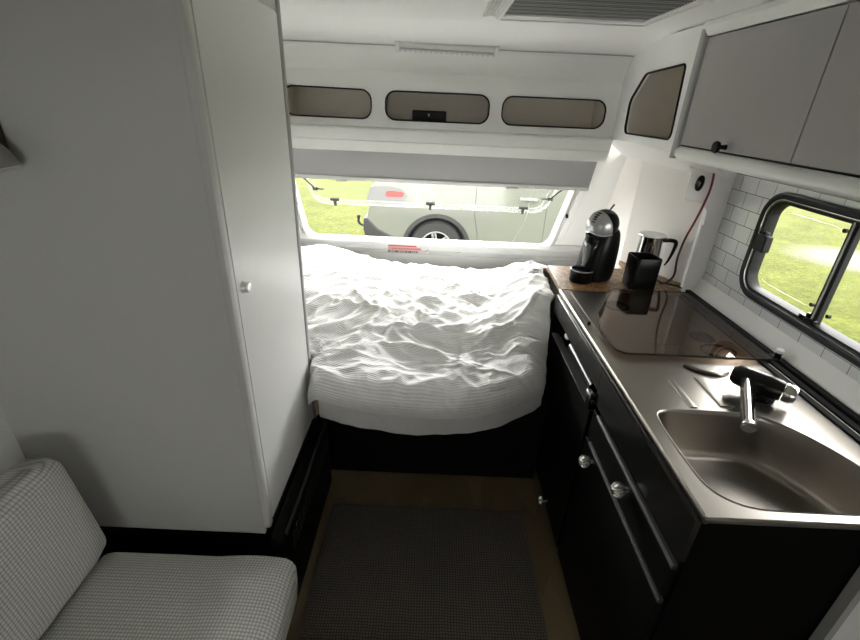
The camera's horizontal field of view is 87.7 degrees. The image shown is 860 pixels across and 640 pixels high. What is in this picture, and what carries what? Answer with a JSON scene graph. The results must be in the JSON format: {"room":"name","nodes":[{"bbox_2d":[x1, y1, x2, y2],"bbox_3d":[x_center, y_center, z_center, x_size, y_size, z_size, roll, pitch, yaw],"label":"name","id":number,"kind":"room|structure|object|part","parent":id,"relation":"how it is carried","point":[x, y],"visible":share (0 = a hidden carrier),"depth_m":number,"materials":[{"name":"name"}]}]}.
{"room":"vehicle interior","nodes":[
{"label":"vehicle interior","id":0,"kind":"room"},
{"bbox_2d":[0,405,25,472],"bbox_3d":[-1.130,0.314,0.760,0.030,1.800,4.450,3,26,0],"label":"wall","id":1,"kind":"structure","parent":0,"point":[11,454],"depth_m":1.18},
{"bbox_2d":[286,357,579,639],"bbox_3d":[-0.038,1.160,1.229,2.230,0.040,4.600,3,26,0],"label":"floor","id":2,"kind":"structure","parent":0,"point":[347,486],"depth_m":1.95,"materials":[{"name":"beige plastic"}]},
{"bbox_2d":[99,410,331,613],"bbox_3d":[-0.785,0.661,1.680,0.688,0.402,0.593,3,26,0],"label":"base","id":3,"kind":"object","parent":2,"relation":"on","point":[291,535],"visible":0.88,"depth_m":1.43,"materials":[{"name":"black wood"}]},
{"bbox_2d":[0,0,315,532],"bbox_3d":[-0.761,-0.125,1.279,0.668,1.424,0.538,3,26,0],"label":"wardrobe","id":4,"kind":"object","parent":3,"relation":"on","point":[155,346],"visible":0.95,"depth_m":1.03,"materials":[{"name":"grey paint"}]},
{"bbox_2d":[0,124,21,172],"bbox_3d":[-0.839,-0.315,0.835,0.105,0.110,0.106,3,26,0],"label":"wall lamp","id":5,"kind":"object","parent":4,"relation":"attached to","point":[8,161],"visible":1,"depth_m":0.85,"materials":[{"name":"grey metal"}]},
{"bbox_3d":[-0.839,-0.310,0.837,0.104,0.099,0.106,3,26,0],"label":"lamp shade","id":6,"kind":"part","parent":5,"relation":"part of","materials":[{"name":"grey metal"}]},
{"bbox_3d":[-0.457,-0.014,1.043,0.022,1.392,0.029,3,26,0],"label":"corner post","id":7,"kind":"part","parent":4,"relation":"part of","materials":[{"name":"grey paint"}]},
{"bbox_3d":[-0.451,-0.115,1.278,0.016,1.355,0.477,3,26,0],"label":"door","id":8,"kind":"part","parent":4,"relation":"part of","materials":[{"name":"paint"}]},
{"bbox_3d":[-0.423,-0.738,0.977,0.012,0.031,0.484,3,26,0],"label":"rail","id":9,"kind":"part","parent":4,"relation":"part of","materials":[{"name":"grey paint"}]},
{"bbox_3d":[-0.447,-0.237,1.503,0.026,1.392,0.025,3,26,0],"label":"edge post","id":10,"kind":"part","parent":4,"relation":"part of","materials":[{"name":"white wood"}]},
{"bbox_2d":[296,503,547,639],"bbox_3d":[-0.030,1.231,1.024,0.808,0.010,1.970,3,26,0],"label":"rug","id":11,"kind":"object","parent":2,"relation":"on","point":[382,572],"visible":1,"depth_m":1.62,"materials":[{"name":"brown carpet"}]},
{"bbox_2d":[322,394,548,478],"bbox_3d":[0.019,0.335,2.373,0.962,0.450,1.220,3,26,0],"label":"bed base","id":12,"kind":"object","parent":2,"relation":"on","point":[510,450],"visible":0.21,"depth_m":2.03,"materials":[{"name":"black wood"}]},
{"bbox_2d":[318,398,541,434],"bbox_3d":[0.027,0.103,2.175,0.868,0.138,1.254,3,26,0],"label":"mattress","id":13,"kind":"object","parent":12,"relation":"on","point":[398,425],"visible":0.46,"depth_m":1.65,"materials":[{"name":"white fabric"}]},
{"bbox_2d":[301,244,554,419],"bbox_3d":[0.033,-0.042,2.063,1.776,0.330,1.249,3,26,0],"label":"duvet","id":14,"kind":"object","parent":13,"relation":"on","point":[387,338],"visible":0.83,"depth_m":1.85,"materials":[{"name":"white fabric"}]},
{"bbox_2d":[535,276,630,547],"bbox_3d":[0.769,0.353,1.931,0.611,0.864,0.901,3,26,0],"label":"base cabinet","id":15,"kind":"object","parent":2,"relation":"on","point":[574,368],"visible":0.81,"depth_m":1.69,"materials":[{"name":"black wood"}]},
{"bbox_3d":[0.466,0.748,1.859,0.041,0.036,0.036,3,26,0],"label":"knob","id":16,"kind":"part","parent":15,"relation":"part of","materials":[{"name":"silver metal"}]},
{"bbox_3d":[0.497,0.719,1.930,0.014,0.075,0.532,3,26,0],"label":"drawer","id":17,"kind":"part","parent":15,"relation":"part of","materials":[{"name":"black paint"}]},
{"bbox_3d":[0.509,0.427,1.789,0.016,0.566,0.532,3,26,0],"label":"door","id":18,"kind":"part","parent":15,"relation":"part of","materials":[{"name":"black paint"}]},
{"bbox_3d":[0.569,0.057,1.620,0.099,0.077,0.591,3,26,0],"label":"fascia panel","id":19,"kind":"part","parent":15,"relation":"part of","materials":[{"name":"black wood"}]},
{"bbox_2d":[558,370,859,639],"bbox_3d":[0.754,0.667,1.283,0.614,0.864,0.541,3,26,0],"label":"base cabinet","id":20,"kind":"object","parent":2,"relation":"on","point":[638,562],"visible":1,"depth_m":0.99,"materials":[{"name":"black wood"}]},
{"bbox_3d":[0.479,0.434,1.375,0.044,0.042,0.042,3,26,0],"label":"knob","id":21,"kind":"part","parent":20,"relation":"part of","materials":[{"name":"silver metal"}]},
{"bbox_3d":[0.495,0.742,1.330,0.016,0.557,0.532,3,26,0],"label":"door","id":22,"kind":"part","parent":20,"relation":"part of","materials":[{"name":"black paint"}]},
{"bbox_3d":[0.479,0.429,1.133,0.044,0.042,0.042,3,26,0],"label":"knob","id":23,"kind":"part","parent":20,"relation":"part of","materials":[{"name":"silver metal"}]},
{"bbox_3d":[0.498,0.495,1.185,0.012,0.014,0.498,3,26,0],"label":"grip rail","id":24,"kind":"part","parent":20,"relation":"part of","materials":[{"name":"black metal"}]},
{"bbox_3d":[0.509,0.434,1.176,0.016,0.100,0.522,3,26,0],"label":"drawer","id":25,"kind":"part","parent":20,"relation":"part of","materials":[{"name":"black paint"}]},
{"bbox_3d":[0.502,0.398,1.133,0.012,0.014,0.488,3,26,0],"label":"grip rail","id":26,"kind":"part","parent":20,"relation":"part of","materials":[{"name":"black metal"}]},
{"bbox_3d":[0.514,0.319,1.120,0.013,0.116,0.540,3,26,0],"label":"fascia panel","id":27,"kind":"part","parent":20,"relation":"part of","materials":[{"name":"black wood"}]},
{"bbox_2d":[559,289,859,529],"bbox_3d":[0.823,0.174,1.395,0.596,0.185,1.184,3,26,0],"label":"countertop","id":28,"kind":"structure","parent":20,"relation":"on","point":[672,358],"depth_m":1.17,"materials":[{"name":"silver metal"}]},
{"bbox_2d":[547,260,682,294],"bbox_3d":[0.844,-0.202,2.077,0.588,0.022,0.440,3,26,0],"label":"wooden shelf","id":29,"kind":"object","parent":28,"relation":"on","point":[559,275],"visible":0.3,"depth_m":1.95,"materials":[{"name":"brown wood"}]},
{"bbox_2d":[569,204,620,283],"bbox_3d":[0.721,-0.329,1.930,0.218,0.323,0.143,-18,32,-36],"label":"coffee machine","id":30,"kind":"object","parent":29,"relation":"on","point":[598,254],"visible":1,"depth_m":1.90,"materials":[{"name":"black plastic"}]},
{"bbox_2d":[569,265,592,283],"bbox_3d":[0.662,-0.199,1.962,0.100,0.056,0.100,3,26,0],"label":"drip tray","id":31,"kind":"object","parent":30,"relation":"on","point":[579,274],"depth_m":1.93,"materials":[{"name":"black plastic"}]},
{"bbox_2d":[622,252,662,289],"bbox_3d":[0.898,-0.206,1.905,0.111,0.139,0.110,3,26,0],"label":"canister","id":32,"kind":"object","parent":29,"relation":"on","point":[642,269],"visible":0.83,"depth_m":1.87,"materials":[{"name":"black plastic"}]},
{"bbox_2d":[636,231,677,265],"bbox_3d":[1.001,-0.292,2.021,0.159,0.200,0.117,3,26,0],"label":"milk jug","id":33,"kind":"object","parent":29,"relation":"on","point":[649,241],"visible":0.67,"depth_m":1.96,"materials":[{"name":"silver metal"}]},
{"bbox_3d":[0.984,-0.379,1.980,0.117,0.010,0.117,3,26,0],"label":"jug lid","id":34,"kind":"part","parent":33,"relation":"part of","materials":[{"name":"metal"}]},
{"bbox_3d":[1.051,-0.299,1.982,0.061,0.123,0.022,14,28,22],"label":"handle","id":35,"kind":"part","parent":33,"relation":"part of","materials":[{"name":"black plastic"}]},
{"bbox_2d":[657,280,681,288],"bbox_3d":[1.030,-0.153,1.953,0.035,0.032,0.143,-3,26,-12],"label":"thin flex","id":36,"kind":"object","parent":29,"relation":"on","point":[657,280],"visible":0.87,"depth_m":1.92,"materials":[{"name":"black plastic"}]},
{"bbox_3d":[0.723,-0.056,1.735,0.096,0.005,0.096,3,26,0],"label":"burner","id":37,"kind":"part","parent":28,"relation":"part of","materials":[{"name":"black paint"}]},
{"bbox_3d":[0.799,-0.014,1.662,0.445,0.002,0.435,3,26,0],"label":"hob plate","id":38,"kind":"part","parent":28,"relation":"part of","materials":[{"name":"black glass"}]},
{"bbox_3d":[0.923,0.058,1.519,0.080,0.005,0.080,3,26,0],"label":"burner","id":39,"kind":"part","parent":28,"relation":"part of","materials":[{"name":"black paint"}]},
{"bbox_2d":[653,409,859,515],"bbox_3d":[0.756,0.367,1.035,0.404,0.145,0.321,3,26,0],"label":"sink","id":40,"kind":"object","parent":28,"relation":"in","point":[792,464],"depth_m":1.10,"materials":[{"name":"silver metal"}]},
{"bbox_2d":[729,365,799,432],"bbox_3d":[0.852,0.207,1.126,0.152,0.075,0.251,13,28,21],"label":"mixer tap","id":41,"kind":"object","parent":28,"relation":"on","point":[754,385],"visible":1,"depth_m":1.16,"materials":[{"name":"silver metal"}]},
{"bbox_3d":[0.794,0.208,1.121,0.033,0.053,0.195,16,29,25],"label":"spout","id":42,"kind":"part","parent":41,"relation":"part of","materials":[{"name":"silver metal"}]},
{"bbox_3d":[0.929,0.191,1.157,0.029,0.052,0.052,23,33,36],"label":"control knob","id":43,"kind":"part","parent":41,"relation":"part of","materials":[{"name":"silver metal"}]},
{"bbox_3d":[1.051,0.130,1.372,0.072,0.016,1.178,3,26,0],"label":"rail","id":44,"kind":"part","parent":28,"relation":"part of","materials":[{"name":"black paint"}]},
{"bbox_3d":[0.779,0.760,1.036,0.555,0.814,0.016,3,26,0],"label":"panel","id":45,"kind":"part","parent":20,"relation":"part of","materials":[{"name":"black wood"}]},
{"bbox_2d":[831,601,859,639],"bbox_3d":[0.976,0.800,1.030,0.237,0.862,0.016,3,26,0],"label":"end panel","id":46,"kind":"object","parent":2,"relation":"on","point":[850,629],"depth_m":0.95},
{"bbox_2d":[808,566,859,639],"bbox_3d":[0.849,0.796,1.028,0.016,0.862,0.022,3,26,0],"label":"trim","id":47,"kind":"structure","parent":46,"relation":"attached to","point":[849,597],"depth_m":0.93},
{"bbox_3d":[-0.837,1.318,0.492,0.643,0.252,2.105,3,26,0],"label":"bench base","id":48,"kind":"object","parent":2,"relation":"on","visible":0},
{"bbox_2d":[39,552,297,639],"bbox_3d":[-0.665,1.088,0.485,0.576,0.168,1.788,3,26,0],"label":"seat cushion","id":49,"kind":"object","parent":48,"relation":"on","point":[124,596],"visible":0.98,"depth_m":1.13,"materials":[{"name":"grey fabric"}]},
{"bbox_2d":[0,458,105,639],"bbox_3d":[-0.965,0.861,0.382,0.176,0.353,1.776,3,26,0],"label":"cushion","id":50,"kind":"object","parent":49,"relation":"on","point":[51,540],"visible":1,"depth_m":1.02,"materials":[{"name":"grey fabric"}]},
{"bbox_2d":[296,145,625,269],"bbox_3d":[0.046,-0.680,2.472,2.230,1.023,0.433,3,26,0],"label":"wall","id":51,"kind":"structure","parent":0,"point":[605,177],"depth_m":2.59,"materials":[{"name":"white plastic"}]},
{"bbox_2d":[295,162,598,261],"bbox_3d":[0.086,-0.672,2.528,1.749,0.697,0.397,3,26,0],"label":"window","id":52,"kind":"structure","parent":51,"relation":"in","point":[551,251],"depth_m":2.66,"materials":[{"name":"white plastic"}]},
{"bbox_3d":[-0.668,-0.772,2.502,0.065,0.127,0.229,6,26,7],"label":"stay arm","id":53,"kind":"part","parent":52,"relation":"part of","materials":[{"name":"grey metal"}]},
{"bbox_2d":[387,245,421,253],"bbox_3d":[-0.151,-0.429,2.696,0.210,0.059,0.024,3,26,0],"label":"sticker","id":54,"kind":"object","parent":52,"relation":"attached to","point":[391,248],"visible":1,"depth_m":2.70,"materials":[{"name":"red paper"}]},
{"bbox_3d":[0.011,-0.673,2.464,1.598,0.645,0.280,3,26,0],"label":"frame","id":55,"kind":"part","parent":52,"relation":"part of","materials":[{"name":"white plastic"}]},
{"bbox_3d":[0.085,-0.434,2.703,1.730,0.115,0.065,3,26,0],"label":"sill moulding","id":56,"kind":"part","parent":52,"relation":"part of","materials":[{"name":"white plastic"}]},
{"bbox_2d":[292,148,596,190],"bbox_3d":[0.007,-0.808,2.269,1.664,0.261,0.108,3,26,0],"label":"roller blind","id":57,"kind":"object","parent":52,"relation":"attached to","point":[338,165],"visible":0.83,"depth_m":2.30,"materials":[{"name":"grey fabric"}]},
{"bbox_3d":[0.700,-0.710,2.502,0.065,0.127,0.229,-1,26,-7],"label":"stay arm","id":58,"kind":"part","parent":52,"relation":"part of","materials":[{"name":"grey metal"}]},
{"bbox_2d":[283,40,633,161],"bbox_3d":[-0.132,-0.958,1.949,1.849,0.417,0.274,3,26,0],"label":"overhead cabinet","id":59,"kind":"object","parent":51,"relation":"attached to","point":[342,95],"visible":0.83,"depth_m":1.89,"materials":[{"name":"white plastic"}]},
{"bbox_3d":[-0.434,-0.922,1.896,0.376,0.120,0.008,3,26,0],"label":"edge trim","id":60,"kind":"part","parent":59,"relation":"part of","materials":[{"name":"black rubber"}]},
{"bbox_2d":[412,110,445,120],"bbox_3d":[-0.003,-0.891,1.961,0.147,0.046,0.074,3,26,0],"label":"box","id":61,"kind":"object","parent":59,"relation":"in","point":[426,115],"visible":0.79,"depth_m":1.93,"materials":[{"name":"plastic"}]},
{"bbox_3d":[0.031,-0.899,1.897,0.444,0.116,0.008,3,26,0],"label":"edge trim","id":62,"kind":"part","parent":59,"relation":"part of","materials":[{"name":"black rubber"}]},
{"bbox_3d":[-0.134,-0.925,1.895,1.849,0.216,0.012,3,26,0],"label":"panel","id":63,"kind":"part","parent":59,"relation":"part of","materials":[{"name":"white plastic"}]},
{"bbox_3d":[0.523,-0.877,1.896,0.441,0.115,0.008,3,26,0],"label":"edge trim","id":64,"kind":"part","parent":59,"relation":"part of","materials":[{"name":"black rubber"}]},
{"bbox_2d":[280,0,774,55],"bbox_3d":[0.028,-0.285,0.056,2.290,0.073,3.750,3,26,0],"label":"ceiling","id":65,"kind":"structure","parent":0,"point":[455,22],"depth_m":1.50,"materials":[{"name":"white plastic"}]},
{"bbox_2d":[395,41,498,58],"bbox_3d":[0.065,-1.046,1.728,0.398,0.050,0.042,3,26,0],"label":"ceiling light","id":66,"kind":"object","parent":65,"relation":"attached to","point":[467,50],"visible":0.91,"depth_m":1.72,"materials":[{"name":"white plastic"}]},
{"bbox_2d":[482,0,716,26],"bbox_3d":[0.403,-0.801,1.054,0.508,0.106,0.550,3,26,0],"label":"roof hatch","id":67,"kind":"object","parent":65,"relation":"attached to","point":[627,13],"visible":1,"depth_m":1.16,"materials":[{"name":"white plastic"}]},
{"bbox_2d":[505,0,695,20],"bbox_3d":[0.401,-0.754,1.055,0.396,0.008,0.421,3,26,0],"label":"blind","id":68,"kind":"object","parent":67,"relation":"hanging from","point":[586,10],"depth_m":1.14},
{"bbox_2d":[612,25,702,150],"bbox_3d":[0.938,-0.812,1.617,0.311,0.343,0.569,3,26,0],"label":"locker","id":69,"kind":"object","parent":65,"relation":"attached to","point":[656,80],"visible":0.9,"depth_m":1.76,"materials":[{"name":"white plastic"}]},
{"bbox_3d":[0.785,-0.767,1.585,0.008,0.223,0.410,3,26,0],"label":"edge trim","id":70,"kind":"part","parent":69,"relation":"part of","materials":[{"name":"black rubber"}]},
{"bbox_2d":[609,137,727,177],"bbox_3d":[0.961,-0.675,1.841,0.398,0.130,0.940,3,26,0],"label":"soffit","id":71,"kind":"structure","parent":69,"relation":"attached to","point":[630,150],"depth_m":1.83,"materials":[{"name":"white plastic"}]},
{"bbox_2d":[607,157,703,282],"bbox_3d":[1.064,-0.445,2.303,0.185,0.800,0.865,3,26,0],"label":"wall","id":72,"kind":"structure","parent":0,"point":[647,196],"depth_m":2.05,"materials":[{"name":"white paint"}]},
{"bbox_2d":[659,173,714,284],"bbox_3d":[1.022,-0.358,1.782,0.040,0.492,0.089,-9,28,-23],"label":"power cable","id":73,"kind":"object","parent":72,"relation":"attached to","point":[713,175],"visible":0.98,"depth_m":1.75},
{"bbox_2d":[707,174,859,263],"bbox_3d":[1.127,0.417,0.760,0.030,1.800,4.450,3,26,0],"label":"wall","id":74,"kind":"structure","parent":0,"point":[736,174],"depth_m":1.33,"materials":[{"name":"white tile"}]},
{"bbox_2d":[679,166,736,291],"bbox_3d":[1.041,-0.369,1.770,0.215,0.555,0.038,-1,26,-7],"label":"wall","id":75,"kind":"structure","parent":74,"relation":"attached to","point":[699,181],"depth_m":1.74,"materials":[{"name":"white paint"}]},
{"bbox_2d":[695,175,704,190],"bbox_3d":[1.016,-0.514,1.686,0.030,0.058,0.009,3,26,0],"label":"power outlet","id":76,"kind":"object","parent":75,"relation":"attached to","point":[699,179],"depth_m":1.68,"materials":[{"name":"black plastic"}]},
{"bbox_2d":[669,0,859,200],"bbox_3d":[0.943,-0.429,0.847,0.407,0.366,1.136,3,26,0],"label":"locker","id":77,"kind":"object","parent":74,"relation":"attached to","point":[773,91],"visible":1,"depth_m":0.98,"materials":[{"name":"white plastic"}]},
{"bbox_3d":[0.756,-0.450,1.168,0.031,0.031,0.031,3,26,0],"label":"knob","id":78,"kind":"part","parent":77,"relation":"part of","materials":[{"name":"black plastic"}]},
{"bbox_3d":[0.771,-0.288,0.915,0.029,0.040,1.128,3,26,0],"label":"rail","id":79,"kind":"part","parent":77,"relation":"part of","materials":[{"name":"white plastic"}]},
{"bbox_3d":[0.784,-0.583,0.772,0.038,0.036,1.128,3,26,0],"label":"rail","id":80,"kind":"part","parent":77,"relation":"part of","materials":[{"name":"white plastic"}]},
{"bbox_3d":[0.776,-0.336,0.635,0.021,0.282,0.566,3,26,0],"label":"door","id":81,"kind":"part","parent":77,"relation":"part of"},
{"bbox_2d":[692,279,859,415],"bbox_3d":[1.108,0.159,1.350,0.032,0.148,1.216,3,26,0],"label":"sill","id":82,"kind":"structure","parent":74,"relation":"attached to","point":[828,377],"depth_m":1.38,"materials":[{"name":"white plastic"}]},
{"bbox_2d":[703,173,859,382],"bbox_3d":[1.136,-0.154,1.198,0.004,0.555,1.216,3,26,0],"label":"wall tiles","id":83,"kind":"structure","parent":74,"relation":"attached to","point":[748,196],"depth_m":1.62,"materials":[{"name":"white tile"}]},
{"bbox_2d":[739,192,859,367],"bbox_3d":[1.133,-0.078,1.164,0.052,0.362,0.917,3,26,0],"label":"window","id":84,"kind":"structure","parent":74,"relation":"in","point":[810,324],"depth_m":1.33,"materials":[{"name":"grey rubber"}]},
{"label":"outside","id":85,"kind":"structure","parent":0,"visible":0},
{"bbox_2d":[295,178,859,343],"bbox_3d":[3.546,-0.928,6.696,25.000,0.100,31.000,3,26,0],"label":"ground","id":86,"kind":"structure","parent":85,"point":[805,247],"depth_m":7.22,"materials":[{"name":"green plant"}]},
{"bbox_2d":[357,182,568,243],"bbox_3d":[1.380,-1.586,5.924,4.556,1.700,1.823,3,26,0],"label":"caravan","id":87,"kind":"object","parent":86,"relation":"on","point":[459,212],"visible":0.38,"depth_m":5.15,"materials":[{"name":"silver metal"}]},
{"bbox_2d":[366,184,406,205],"bbox_3d":[-0.488,-1.423,5.122,0.466,0.227,0.120,3,26,0],"label":"tail lamp","id":88,"kind":"object","parent":87,"relation":"attached to","point":[379,194],"depth_m":5.07,"materials":[{"name":"plastic"}]},
{"bbox_3d":[1.113,-1.359,5.057,0.200,0.035,0.040,3,26,0],"label":"door handle","id":89,"kind":"part","parent":87,"relation":"part of","materials":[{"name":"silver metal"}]}
]}

